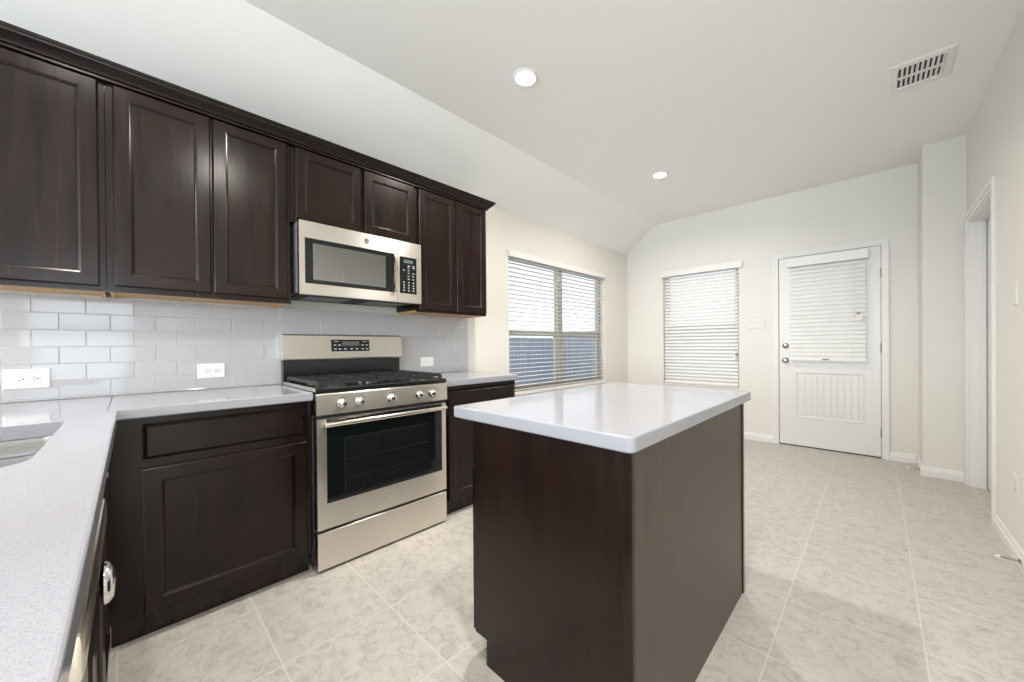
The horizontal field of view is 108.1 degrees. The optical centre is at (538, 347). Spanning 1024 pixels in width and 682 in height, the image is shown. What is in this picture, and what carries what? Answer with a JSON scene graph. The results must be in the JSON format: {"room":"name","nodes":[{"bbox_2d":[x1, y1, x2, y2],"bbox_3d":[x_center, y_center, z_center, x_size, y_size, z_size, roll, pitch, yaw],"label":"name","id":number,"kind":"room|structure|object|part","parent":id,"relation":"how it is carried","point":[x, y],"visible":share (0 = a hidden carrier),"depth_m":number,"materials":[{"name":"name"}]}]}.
{"room":"kitchen","nodes":[
{"label":"kitchen","id":0,"kind":"room"},
{"bbox_2d":[0,87,627,476],"bbox_3d":[-2.290,-0.088,1.654,0.150,2.476,10.571,0,0,42],"label":"wall","id":1,"kind":"structure","parent":0,"point":[488,336],"depth_m":3.86,"materials":[{"name":"paint"}]},
{"bbox_2d":[0,47,108,297],"bbox_3d":[-2.169,-0.678,1.431,0.330,0.888,0.651,0,0,42],"label":"upper cabinet","id":2,"kind":"object","parent":1,"relation":"attached to","point":[53,165],"visible":0.97,"depth_m":1.47,"materials":[{"name":"brown wood"}]},
{"bbox_3d":[-2.180,-0.245,1.446,0.286,0.005,0.637,0,0,42],"label":"panel","id":3,"kind":"part","parent":2,"relation":"part of","materials":[{"name":"brown wood"}]},
{"bbox_2d":[0,20,495,210],"bbox_3d":[-1.446,-1.164,2.191,0.380,0.065,2.818,0,0,42],"label":"crown molding","id":4,"kind":"structure","parent":2,"relation":"on","point":[14,38],"depth_m":1.77,"materials":[{"name":"brown wood"}]},
{"bbox_2d":[104,82,290,307],"bbox_3d":[-1.724,-0.683,1.921,0.330,0.888,0.669,0,0,42],"label":"upper cabinet","id":5,"kind":"object","parent":1,"relation":"attached to","point":[198,206],"visible":1,"depth_m":1.77,"materials":[{"name":"brown wood"}]},
{"bbox_3d":[-1.715,-0.692,1.701,0.020,0.856,0.313,0,0,42],"label":"door","id":6,"kind":"part","parent":5,"relation":"part of","materials":[{"name":"brown wood"}]},
{"bbox_3d":[-1.735,-0.250,1.936,0.286,0.005,0.655,0,0,42],"label":"panel","id":7,"kind":"part","parent":5,"relation":"part of","materials":[{"name":"brown wood"}]},
{"bbox_3d":[-1.499,-0.695,1.938,0.020,0.856,0.311,0,0,42],"label":"door","id":8,"kind":"part","parent":5,"relation":"part of","materials":[{"name":"brown wood"}]},
{"bbox_2d":[0,290,467,402],"bbox_3d":[-1.735,-0.010,2.145,0.010,0.477,3.242,0,0,42],"label":"backsplash","id":9,"kind":"structure","parent":1,"relation":"attached to","point":[92,346],"depth_m":1.91,"materials":[{"name":"tile"}]},
{"bbox_2d":[2,368,50,389],"bbox_3d":[-2.215,0.137,1.604,0.008,0.086,0.123,0,0,42],"label":"power outlet","id":10,"kind":"object","parent":9,"relation":"attached to","point":[12,379],"visible":1,"depth_m":1.60,"materials":[{"name":"white plastic"}]},
{"bbox_2d":[13,375,25,382],"bbox_3d":[-2.226,0.137,1.588,0.003,0.033,0.033,0,0,42],"label":"receptacle","id":11,"kind":"object","parent":10,"relation":"attached to","point":[16,378],"depth_m":1.59,"materials":[{"name":"white plastic"}]},
{"bbox_2d":[28,375,40,382],"bbox_3d":[-2.201,0.137,1.617,0.003,0.033,0.033,0,0,42],"label":"receptacle","id":12,"kind":"object","parent":10,"relation":"attached to","point":[31,378],"depth_m":1.62,"materials":[{"name":"white plastic"}]},
{"bbox_2d":[197,363,224,378],"bbox_3d":[-1.810,0.130,2.050,0.008,0.080,0.116,0,0,42],"label":"power outlet","id":13,"kind":"object","parent":9,"relation":"attached to","point":[212,370],"visible":1,"depth_m":2.05,"materials":[{"name":"white plastic"}]},
{"bbox_2d":[203,368,210,373],"bbox_3d":[-1.821,0.130,2.034,0.003,0.033,0.033,0,0,42],"label":"receptacle","id":14,"kind":"object","parent":13,"relation":"attached to","point":[205,370],"depth_m":2.03,"materials":[{"name":"white plastic"}]},
{"bbox_2d":[212,367,219,373],"bbox_3d":[-1.796,0.130,2.062,0.003,0.033,0.033,0,0,42],"label":"receptacle","id":15,"kind":"object","parent":13,"relation":"attached to","point":[215,370],"depth_m":2.06,"materials":[{"name":"white plastic"}]},
{"bbox_2d":[421,357,433,366],"bbox_3d":[-0.914,0.118,3.036,0.008,0.078,0.117,0,0,42],"label":"power outlet","id":16,"kind":"object","parent":9,"relation":"attached to","point":[425,361],"visible":1,"depth_m":3.04,"materials":[{"name":"white plastic"}]},
{"bbox_2d":[289,145,415,243],"bbox_3d":[-1.241,-0.920,2.454,0.330,0.426,0.770,0,0,42],"label":"upper cabinet","id":17,"kind":"object","parent":1,"relation":"attached to","point":[323,190],"visible":0.87,"depth_m":2.29,"materials":[{"name":"brown wood"}]},
{"bbox_3d":[-1.249,-0.926,2.215,0.020,0.400,0.358,0,0,42],"label":"door","id":18,"kind":"part","parent":17,"relation":"part of","materials":[{"name":"brown wood"}]},
{"bbox_2d":[290,219,420,307],"bbox_3d":[-1.198,-0.500,2.420,0.430,0.408,0.735,0,0,42],"label":"microwave","id":19,"kind":"object","parent":17,"relation":"attached to","point":[329,264],"visible":0.98,"depth_m":2.24,"materials":[{"name":"grey metal"}]},
{"bbox_3d":[-0.931,-0.484,2.420,0.034,0.236,0.022,0,0,42],"label":"handle","id":20,"kind":"part","parent":19,"relation":"part of","materials":[{"name":"metal"}]},
{"bbox_3d":[-0.886,-0.503,2.518,0.031,0.406,0.170,0,0,42],"label":"control panel","id":21,"kind":"part","parent":19,"relation":"part of","materials":[{"name":"metal"}]},
{"bbox_3d":[-0.998,-0.929,2.491,0.020,0.400,0.344,0,0,42],"label":"door","id":22,"kind":"part","parent":17,"relation":"part of","materials":[{"name":"brown wood"}]},
{"bbox_2d":[396,188,486,317],"bbox_3d":[-0.767,-0.697,2.975,0.330,0.884,0.630,0,0,42],"label":"upper cabinet","id":23,"kind":"object","parent":1,"relation":"attached to","point":[451,234],"visible":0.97,"depth_m":2.83,"materials":[{"name":"brown wood"}]},
{"bbox_3d":[-0.777,-0.266,2.989,0.286,0.005,0.616,0,0,42],"label":"panel","id":24,"kind":"part","parent":23,"relation":"part of","materials":[{"name":"brown wood"}]},
{"bbox_3d":[-0.752,-0.703,2.761,0.020,0.860,0.312,0,0,42],"label":"door","id":25,"kind":"part","parent":23,"relation":"part of","materials":[{"name":"brown wood"}]},
{"bbox_3d":[-0.544,-0.705,2.990,0.020,0.860,0.294,0,0,42],"label":"door","id":26,"kind":"part","parent":23,"relation":"part of","materials":[{"name":"brown wood"}]},
{"bbox_2d":[508,259,600,390],"bbox_3d":[0.224,-0.242,4.459,0.060,1.456,1.785,0,0,42],"label":"window","id":27,"kind":"structure","parent":1,"relation":"in","point":[558,348],"depth_m":4.45,"materials":[{"name":"plastic"}]},
{"bbox_3d":[-0.069,0.130,4.138,0.045,0.621,0.810,0,0,42],"label":"sash","id":28,"kind":"part","parent":27,"relation":"part of","materials":[{"name":"plastic"}]},
{"bbox_2d":[508,249,606,393],"bbox_3d":[0.287,-0.257,4.400,0.084,1.458,1.807,0,0,42],"label":"window blind","id":29,"kind":"object","parent":27,"relation":"attached to","point":[513,255],"visible":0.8,"depth_m":4.26,"materials":[{"name":"white plastic"}]},
{"bbox_3d":[-0.175,-0.232,3.913,0.056,1.380,0.002,0,0,42],"label":"ladder cord","id":30,"kind":"part","parent":29,"relation":"part of","materials":[{"name":"white fabric"}]},
{"bbox_3d":[0.276,0.462,4.407,0.048,0.020,1.743,0,0,42],"label":"rail","id":31,"kind":"part","parent":29,"relation":"part of","materials":[{"name":"white plastic"}]},
{"bbox_3d":[0.370,-0.239,4.512,0.056,1.380,0.002,0,0,42],"label":"ladder cord","id":32,"kind":"part","parent":29,"relation":"part of","materials":[{"name":"white fabric"}]},
{"bbox_3d":[0.527,0.122,4.795,0.045,0.621,0.785,0,0,42],"label":"sash","id":33,"kind":"part","parent":27,"relation":"part of","materials":[{"name":"plastic"}]},
{"bbox_2d":[515,381,605,395],"bbox_3d":[0.282,0.480,4.414,0.082,0.012,1.783,0,0,42],"label":"trim","id":34,"kind":"structure","parent":1,"relation":"attached to","point":[603,381],"depth_m":4.27,"materials":[{"name":"white paint"}]},
{"bbox_2d":[0,0,1023,254],"bbox_3d":[0.012,-1.512,-0.454,6.400,0.576,10.871,0,0,42],"label":"ceiling","id":35,"kind":"structure","parent":0,"point":[740,102],"depth_m":2.28,"materials":[{"name":"paint"}]},
{"bbox_2d":[513,67,537,86],"bbox_3d":[-0.085,-1.686,2.321,0.160,0.012,0.160,0,0,42],"label":"recessed light","id":36,"kind":"object","parent":35,"relation":"in","point":[525,77],"visible":1,"depth_m":2.31,"materials":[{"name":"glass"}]},
{"bbox_2d":[652,171,668,178],"bbox_3d":[1.196,-1.702,3.666,0.160,0.012,0.160,0,0,42],"label":"recessed light","id":37,"kind":"object","parent":35,"relation":"in","point":[659,174],"visible":1,"depth_m":3.65,"materials":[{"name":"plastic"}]},
{"bbox_2d":[888,42,959,94],"bbox_3d":[2.360,-1.705,2.292,0.287,0.012,0.325,0,0,42],"label":"ceiling vent","id":38,"kind":"object","parent":35,"relation":"in","point":[939,63],"visible":1,"depth_m":2.27,"materials":[{"name":"metal"}]},
{"bbox_2d":[108,439,1023,681],"bbox_3d":[0.033,1.192,-0.441,6.400,0.100,10.871,0,0,42],"label":"floor","id":39,"kind":"structure","parent":0,"point":[859,568],"depth_m":1.62,"materials":[{"name":"tile"}]},
{"bbox_2d":[68,499,106,681],"bbox_3d":[-0.858,0.711,0.312,0.610,0.868,0.636,0,0,42],"label":"dishwasher","id":40,"kind":"object","parent":39,"relation":"on","point":[78,672],"visible":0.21,"depth_m":0.43,"materials":[{"name":"grey metal"}]},
{"bbox_3d":[-0.671,0.645,0.518,0.608,0.736,0.022,0,0,42],"label":"door","id":41,"kind":"part","parent":40,"relation":"part of","materials":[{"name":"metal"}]},
{"bbox_2d":[88,477,117,681],"bbox_3d":[-1.451,0.711,0.857,0.990,0.872,0.644,0,0,42],"label":"base cabinet","id":42,"kind":"object","parent":39,"relation":"on","point":[100,638],"visible":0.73,"depth_m":0.99,"materials":[{"name":"brown wood"}]},
{"bbox_2d":[0,396,117,681],"bbox_3d":[-1.294,0.254,0.682,2.610,0.041,0.664,0,0,42],"label":"countertop","id":43,"kind":"structure","parent":42,"relation":"on","point":[51,501],"depth_m":0.47,"materials":[{"name":"grey stone"}]},
{"bbox_2d":[0,436,51,466],"bbox_3d":[-1.387,0.362,0.792,0.681,0.215,0.444,0,0,42],"label":"sink","id":44,"kind":"object","parent":43,"relation":"in","point":[12,452],"visible":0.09,"depth_m":0.95,"materials":[{"name":"metal"}]},
{"bbox_2d":[0,455,34,466],"bbox_3d":[-1.286,0.372,0.699,0.406,0.194,0.444,0,0,42],"label":"basin","id":45,"kind":"object","parent":44,"relation":"in","point":[5,460],"depth_m":0.94,"materials":[{"name":"metal"}]},
{"bbox_2d":[0,436,51,447],"bbox_3d":[-1.538,0.363,0.928,0.275,0.174,0.444,0,0,42],"label":"basin","id":46,"kind":"object","parent":44,"relation":"in","point":[18,442],"depth_m":1.11,"materials":[{"name":"metal"}]},
{"bbox_3d":[-1.062,0.747,0.883,0.420,0.585,0.018,0,0,42],"label":"door","id":47,"kind":"part","parent":42,"relation":"part of","materials":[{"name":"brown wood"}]},
{"bbox_3d":[-1.378,0.748,1.171,0.405,0.585,0.018,0,0,42],"label":"door","id":48,"kind":"part","parent":42,"relation":"part of","materials":[{"name":"brown wood"}]},
{"bbox_3d":[-0.980,0.532,0.841,0.092,0.092,0.032,0,0,42],"label":"door knob","id":49,"kind":"part","parent":42,"relation":"part of","materials":[{"name":"silver metal"}]},
{"bbox_2d":[108,401,310,648],"bbox_3d":[-1.595,0.708,1.825,0.621,0.870,0.668,0,0,42],"label":"base cabinet","id":50,"kind":"object","parent":39,"relation":"on","point":[208,510],"visible":0.89,"depth_m":1.57,"materials":[{"name":"brown wood"}]},
{"bbox_2d":[108,384,312,419],"bbox_3d":[-1.593,0.251,1.822,0.634,0.041,0.673,0,0,42],"label":"countertop","id":51,"kind":"structure","parent":50,"relation":"on","point":[134,406],"depth_m":1.67,"materials":[{"name":"grey stone"}]},
{"bbox_3d":[-1.355,0.368,1.645,0.022,0.135,0.550,0,0,42],"label":"drawer","id":52,"kind":"part","parent":50,"relation":"part of","materials":[{"name":"brown wood"}]},
{"bbox_3d":[-1.351,0.757,1.649,0.020,0.567,0.561,0,0,42],"label":"door","id":53,"kind":"part","parent":50,"relation":"part of","materials":[{"name":"brown wood"}]},
{"bbox_2d":[280,334,446,571],"bbox_3d":[-1.073,0.527,2.326,0.720,1.222,0.761,0,0,42],"label":"gas range","id":54,"kind":"object","parent":39,"relation":"on","point":[378,428],"visible":0.98,"depth_m":2.12,"materials":[{"name":"grey metal"}]},
{"bbox_3d":[-1.139,0.210,2.064,0.122,0.019,0.122,0,0,42],"label":"burner","id":55,"kind":"part","parent":54,"relation":"part of","materials":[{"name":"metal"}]},
{"bbox_3d":[-1.015,0.289,1.923,0.030,0.052,0.052,0,0,42],"label":"knob","id":56,"kind":"part","parent":54,"relation":"part of","materials":[{"name":"silver metal"}]},
{"bbox_3d":[-1.284,-0.012,2.531,0.009,0.078,0.248,0,0,42],"label":"clock panel","id":57,"kind":"part","parent":54,"relation":"part of","materials":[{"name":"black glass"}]},
{"bbox_3d":[-0.954,0.288,1.990,0.030,0.052,0.052,0,0,42],"label":"knob","id":58,"kind":"part","parent":54,"relation":"part of","materials":[{"name":"silver metal"}]},
{"bbox_2d":[283,377,445,393],"bbox_3d":[-1.073,0.218,2.321,0.592,0.028,0.759,0,0,42],"label":"cooktop","id":59,"kind":"object","parent":54,"relation":"in","point":[394,384],"depth_m":2.12,"materials":[{"name":"metal"}]},
{"bbox_3d":[-0.878,0.288,2.148,0.074,0.112,0.759,0,0,42],"label":"control panel","id":60,"kind":"part","parent":54,"relation":"part of","materials":[{"name":"metal"}]},
{"bbox_3d":[-0.873,0.642,2.144,0.050,0.560,0.751,0,0,42],"label":"oven door","id":61,"kind":"part","parent":54,"relation":"part of","materials":[{"name":"metal"}]},
{"bbox_3d":[-0.870,1.030,2.146,0.050,0.186,0.751,0,0,42],"label":"warming drawer","id":62,"kind":"part","parent":54,"relation":"part of","materials":[{"name":"metal"}]},
{"bbox_3d":[-0.827,0.387,2.110,0.064,0.028,0.702,0,0,42],"label":"handle","id":63,"kind":"part","parent":54,"relation":"part of","materials":[{"name":"metal"}]},
{"bbox_3d":[-0.835,0.287,2.121,0.030,0.052,0.052,0,0,42],"label":"knob","id":64,"kind":"part","parent":54,"relation":"part of","materials":[{"name":"silver metal"}]},
{"bbox_3d":[-0.717,0.285,2.251,0.030,0.052,0.052,0,0,42],"label":"knob","id":65,"kind":"part","parent":54,"relation":"part of","materials":[{"name":"silver metal"}]},
{"bbox_3d":[-0.657,0.285,2.317,0.030,0.052,0.052,0,0,42],"label":"knob","id":66,"kind":"part","parent":54,"relation":"part of","materials":[{"name":"silver metal"}]},
{"bbox_2d":[444,380,514,513],"bbox_3d":[-0.625,0.696,2.893,0.621,0.870,0.663,0,0,42],"label":"base cabinet","id":67,"kind":"object","parent":39,"relation":"on","point":[459,431],"visible":0.36,"depth_m":2.56,"materials":[{"name":"brown wood"}]},
{"bbox_3d":[-0.399,0.745,2.698,0.020,0.567,0.608,0,0,42],"label":"door","id":68,"kind":"part","parent":67,"relation":"part of","materials":[{"name":"brown wood"}]},
{"bbox_2d":[436,371,517,386],"bbox_3d":[-0.623,0.238,2.890,0.634,0.041,0.676,0,0,42],"label":"countertop","id":69,"kind":"structure","parent":67,"relation":"on","point":[466,377],"depth_m":2.76,"materials":[{"name":"grey stone"}]},
{"bbox_3d":[-0.401,0.356,2.695,0.022,0.135,0.608,0,0,42],"label":"drawer","id":70,"kind":"part","parent":67,"relation":"part of","materials":[{"name":"brown wood"}]},
{"bbox_2d":[473,403,744,681],"bbox_3d":[0.347,0.694,1.541,0.663,0.872,1.051,0,0,42],"label":"kitchen island","id":71,"kind":"object","parent":39,"relation":"on","point":[591,563],"visible":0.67,"depth_m":1.15,"materials":[{"name":"brown wood"}]},
{"bbox_3d":[-0.070,0.352,1.561,0.020,0.152,0.516,0,0,42],"label":"drawer","id":72,"kind":"part","parent":71,"relation":"part of","materials":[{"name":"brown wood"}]},
{"bbox_3d":[-0.067,0.741,1.563,0.020,0.595,0.516,0,0,42],"label":"door","id":73,"kind":"part","parent":71,"relation":"part of","materials":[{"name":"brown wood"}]},
{"bbox_3d":[-0.008,0.699,1.159,0.609,0.872,0.006,0,0,42],"label":"panel","id":74,"kind":"part","parent":71,"relation":"part of","materials":[{"name":"brown wood"}]},
{"bbox_2d":[454,382,750,452],"bbox_3d":[0.340,0.236,1.576,0.746,0.041,1.158,0,0,42],"label":"island countertop","id":75,"kind":"structure","parent":71,"relation":"on","point":[616,416],"depth_m":1.28,"materials":[{"name":"grey stone"}]},
{"bbox_3d":[0.583,0.694,1.319,0.006,0.872,1.012,0,0,42],"label":"panel","id":76,"kind":"part","parent":71,"relation":"part of","materials":[{"name":"brown wood"}]},
{"bbox_2d":[627,163,918,457],"bbox_3d":[2.435,-0.311,4.602,3.180,2.822,0.150,0,0,42],"label":"wall","id":77,"kind":"structure","parent":0,"point":[884,204],"depth_m":4.28,"materials":[{"name":"paint"}]},
{"bbox_2d":[663,382,738,387],"bbox_3d":[2.103,0.496,4.851,0.948,0.012,0.082,0,0,42],"label":"trim","id":78,"kind":"structure","parent":77,"relation":"attached to","point":[665,382],"depth_m":4.80,"materials":[{"name":"white paint"}]},
{"bbox_2d":[665,273,738,381],"bbox_3d":[2.145,-0.261,4.900,0.950,1.525,0.060,0,0,42],"label":"window","id":79,"kind":"structure","parent":77,"relation":"in","point":[736,273],"depth_m":4.62,"materials":[{"name":"plastic"}]},
{"bbox_2d":[660,260,742,386],"bbox_3d":[2.092,-0.280,4.827,1.020,1.532,0.086,0,0,42],"label":"window blind","id":80,"kind":"object","parent":79,"relation":"attached to","point":[726,359],"visible":0.98,"depth_m":4.81,"materials":[{"name":"plastic"}]},
{"bbox_3d":[2.103,0.476,4.851,0.926,0.020,0.048,0,0,42],"label":"rail","id":81,"kind":"part","parent":80,"relation":"part of","materials":[{"name":"white plastic"}]},
{"bbox_3d":[2.346,-0.258,4.623,0.002,1.447,0.035,0,0,42],"label":"ladder cord","id":82,"kind":"part","parent":80,"relation":"part of","materials":[{"name":"white fabric"}]},
{"bbox_3d":[2.390,-0.445,4.532,0.013,1.093,0.014,0,0,42],"label":"pull cord","id":83,"kind":"part","parent":80,"relation":"part of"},
{"bbox_3d":[2.149,0.082,4.903,0.850,0.738,0.045,0,0,42],"label":"sash","id":84,"kind":"part","parent":79,"relation":"part of","materials":[{"name":"plastic"}]},
{"bbox_2d":[748,317,765,327],"bbox_3d":[2.566,-0.288,4.373,0.188,0.127,0.012,0,0,42],"label":"light switch","id":85,"kind":"object","parent":77,"relation":"attached to","point":[758,322],"visible":1,"depth_m":4.37,"materials":[{"name":"beige plastic"}]},
{"bbox_2d":[779,246,881,457],"bbox_3d":[3.054,0.048,3.933,0.860,2.100,0.114,0,0,42],"label":"door","id":86,"kind":"structure","parent":77,"relation":"in","point":[825,405],"depth_m":3.90,"materials":[{"name":"white paint"}]},
{"bbox_3d":[2.766,0.148,4.165,0.064,0.064,0.068,0,0,42],"label":"knob","id":87,"kind":"part","parent":86,"relation":"part of","materials":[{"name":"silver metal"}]},
{"bbox_2d":[787,248,867,361],"bbox_3d":[3.025,-0.416,3.910,0.675,1.126,0.076,0,0,42],"label":"window blind","id":88,"kind":"object","parent":86,"relation":"attached to","point":[828,291],"visible":1,"depth_m":3.89,"materials":[{"name":"plastic"}]},
{"bbox_3d":[3.035,0.137,3.915,0.630,0.020,0.048,0,0,42],"label":"rail","id":89,"kind":"part","parent":88,"relation":"part of","materials":[{"name":"white plastic"}]},
{"bbox_3d":[3.182,-0.400,3.775,0.002,1.053,0.022,0,0,42],"label":"ladder cord","id":90,"kind":"part","parent":88,"relation":"part of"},
{"bbox_3d":[3.175,-0.619,3.730,0.013,0.635,0.014,0,0,42],"label":"pull cord","id":91,"kind":"part","parent":88,"relation":"part of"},
{"bbox_2d":[744,432,916,463],"bbox_3d":[2.445,1.060,4.497,2.998,0.083,0.015,0,0,42],"label":"baseboard","id":92,"kind":"structure","parent":77,"relation":"attached to","point":[895,456],"depth_m":3.60,"materials":[{"name":"white paint"}]},
{"bbox_2d":[773,239,888,459],"bbox_3d":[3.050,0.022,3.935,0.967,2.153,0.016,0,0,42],"label":"trim","id":93,"kind":"structure","parent":77,"relation":"attached to","point":[884,242],"depth_m":3.65,"materials":[{"name":"white paint"}]},
{"bbox_2d":[918,135,966,474],"bbox_3d":[3.619,-0.314,3.251,0.390,2.822,0.557,0,0,42],"label":"wall","id":94,"kind":"structure","parent":0,"point":[942,185],"depth_m":3.10,"materials":[{"name":"paint"}]},
{"bbox_2d":[917,455,922,474],"bbox_3d":[3.424,1.057,3.332,0.015,0.083,0.391,0,0,42],"label":"baseboard","id":95,"kind":"structure","parent":94,"relation":"attached to","point":[919,463],"depth_m":3.33,"materials":[{"name":"white paint"}]},
{"bbox_2d":[921,465,964,481],"bbox_3d":[3.374,1.059,3.103,0.249,0.083,0.015,0,0,42],"label":"baseboard","id":96,"kind":"structure","parent":94,"relation":"attached to","point":[947,474],"depth_m":3.10,"materials":[{"name":"white paint"}]},
{"bbox_2d":[966,3,1023,551],"bbox_3d":[2.124,-0.294,1.420,0.140,2.822,4.164,0,0,42],"label":"wall","id":97,"kind":"structure","parent":0,"point":[995,134],"depth_m":2.07,"materials":[{"name":"paint"}]},
{"bbox_2d":[969,194,989,488],"bbox_3d":[3.185,0.054,2.586,0.140,2.100,0.830,0,0,42],"label":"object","id":98,"kind":"structure","parent":97,"relation":"attached to","point":[978,223],"depth_m":2.89,"materials":[{"name":"white paint"}]},
{"bbox_2d":[964,176,995,525],"bbox_3d":[3.127,0.023,2.639,0.016,2.162,0.954,0,0,42],"label":"trim","id":99,"kind":"structure","parent":97,"relation":"attached to","point":[990,187],"depth_m":2.31,"materials":[{"name":"white paint"}]},
{"bbox_2d":[988,218,990,490],"bbox_3d":[3.197,0.062,2.576,0.108,2.081,0.796,0,0,42],"label":"door","id":100,"kind":"structure","parent":97,"relation":"in","point":[989,223],"depth_m":2.82,"materials":[{"name":"white paint"}]},
{"bbox_2d":[995,554,1020,563],"bbox_3d":[2.373,1.068,1.877,0.080,0.022,0.022,0,0,42],"label":"door stop","id":101,"kind":"object","parent":97,"relation":"attached to","point":[996,555],"visible":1,"depth_m":1.87,"materials":[{"name":"silver metal"}]},
{"bbox_2d":[993,513,1023,573],"bbox_3d":[2.078,1.076,1.478,0.015,0.083,4.164,0,0,42],"label":"baseboard","id":102,"kind":"structure","parent":97,"relation":"attached to","point":[1014,549],"depth_m":2.02,"materials":[{"name":"white paint"}]},
{"bbox_2d":[1012,280,1017,304],"bbox_3d":[2.505,-0.285,1.953,0.012,0.125,0.075,0,0,42],"label":"light switch","id":103,"kind":"object","parent":97,"relation":"attached to","point":[1015,284],"visible":1,"depth_m":1.94,"materials":[{"name":"beige plastic"}]},
{"bbox_2d":[1013,473,1018,498],"bbox_3d":[2.509,0.730,1.951,0.008,0.115,0.080,0,0,42],"label":"power outlet","id":104,"kind":"object","parent":97,"relation":"attached to","point":[1015,477],"visible":1,"depth_m":1.94,"materials":[{"name":"beige plastic"}]},
{"label":"outside","id":105,"kind":"structure","parent":0,"visible":0},
{"bbox_3d":[0.340,1.384,11.867,50.000,0.100,42.000,0,0,42],"label":"ground","id":106,"kind":"structure","parent":105,"visible":0},
{"bbox_2d":[509,337,552,384],"bbox_3d":[-0.753,0.504,12.170,0.020,1.674,14.994,0,0,42],"label":"fence","id":107,"kind":"object","parent":106,"relation":"on","point":[518,352],"visible":0.09,"depth_m":12.70,"materials":[{"name":"grey wood"}]},
{"bbox_2d":[563,331,733,379],"bbox_3d":[6.194,0.367,8.578,14.694,1.874,0.020,0,0,42],"label":"fence","id":108,"kind":"object","parent":106,"relation":"on","point":[567,346],"visible":0.04,"depth_m":12.85,"materials":[{"name":"grey wood"}]}
]}

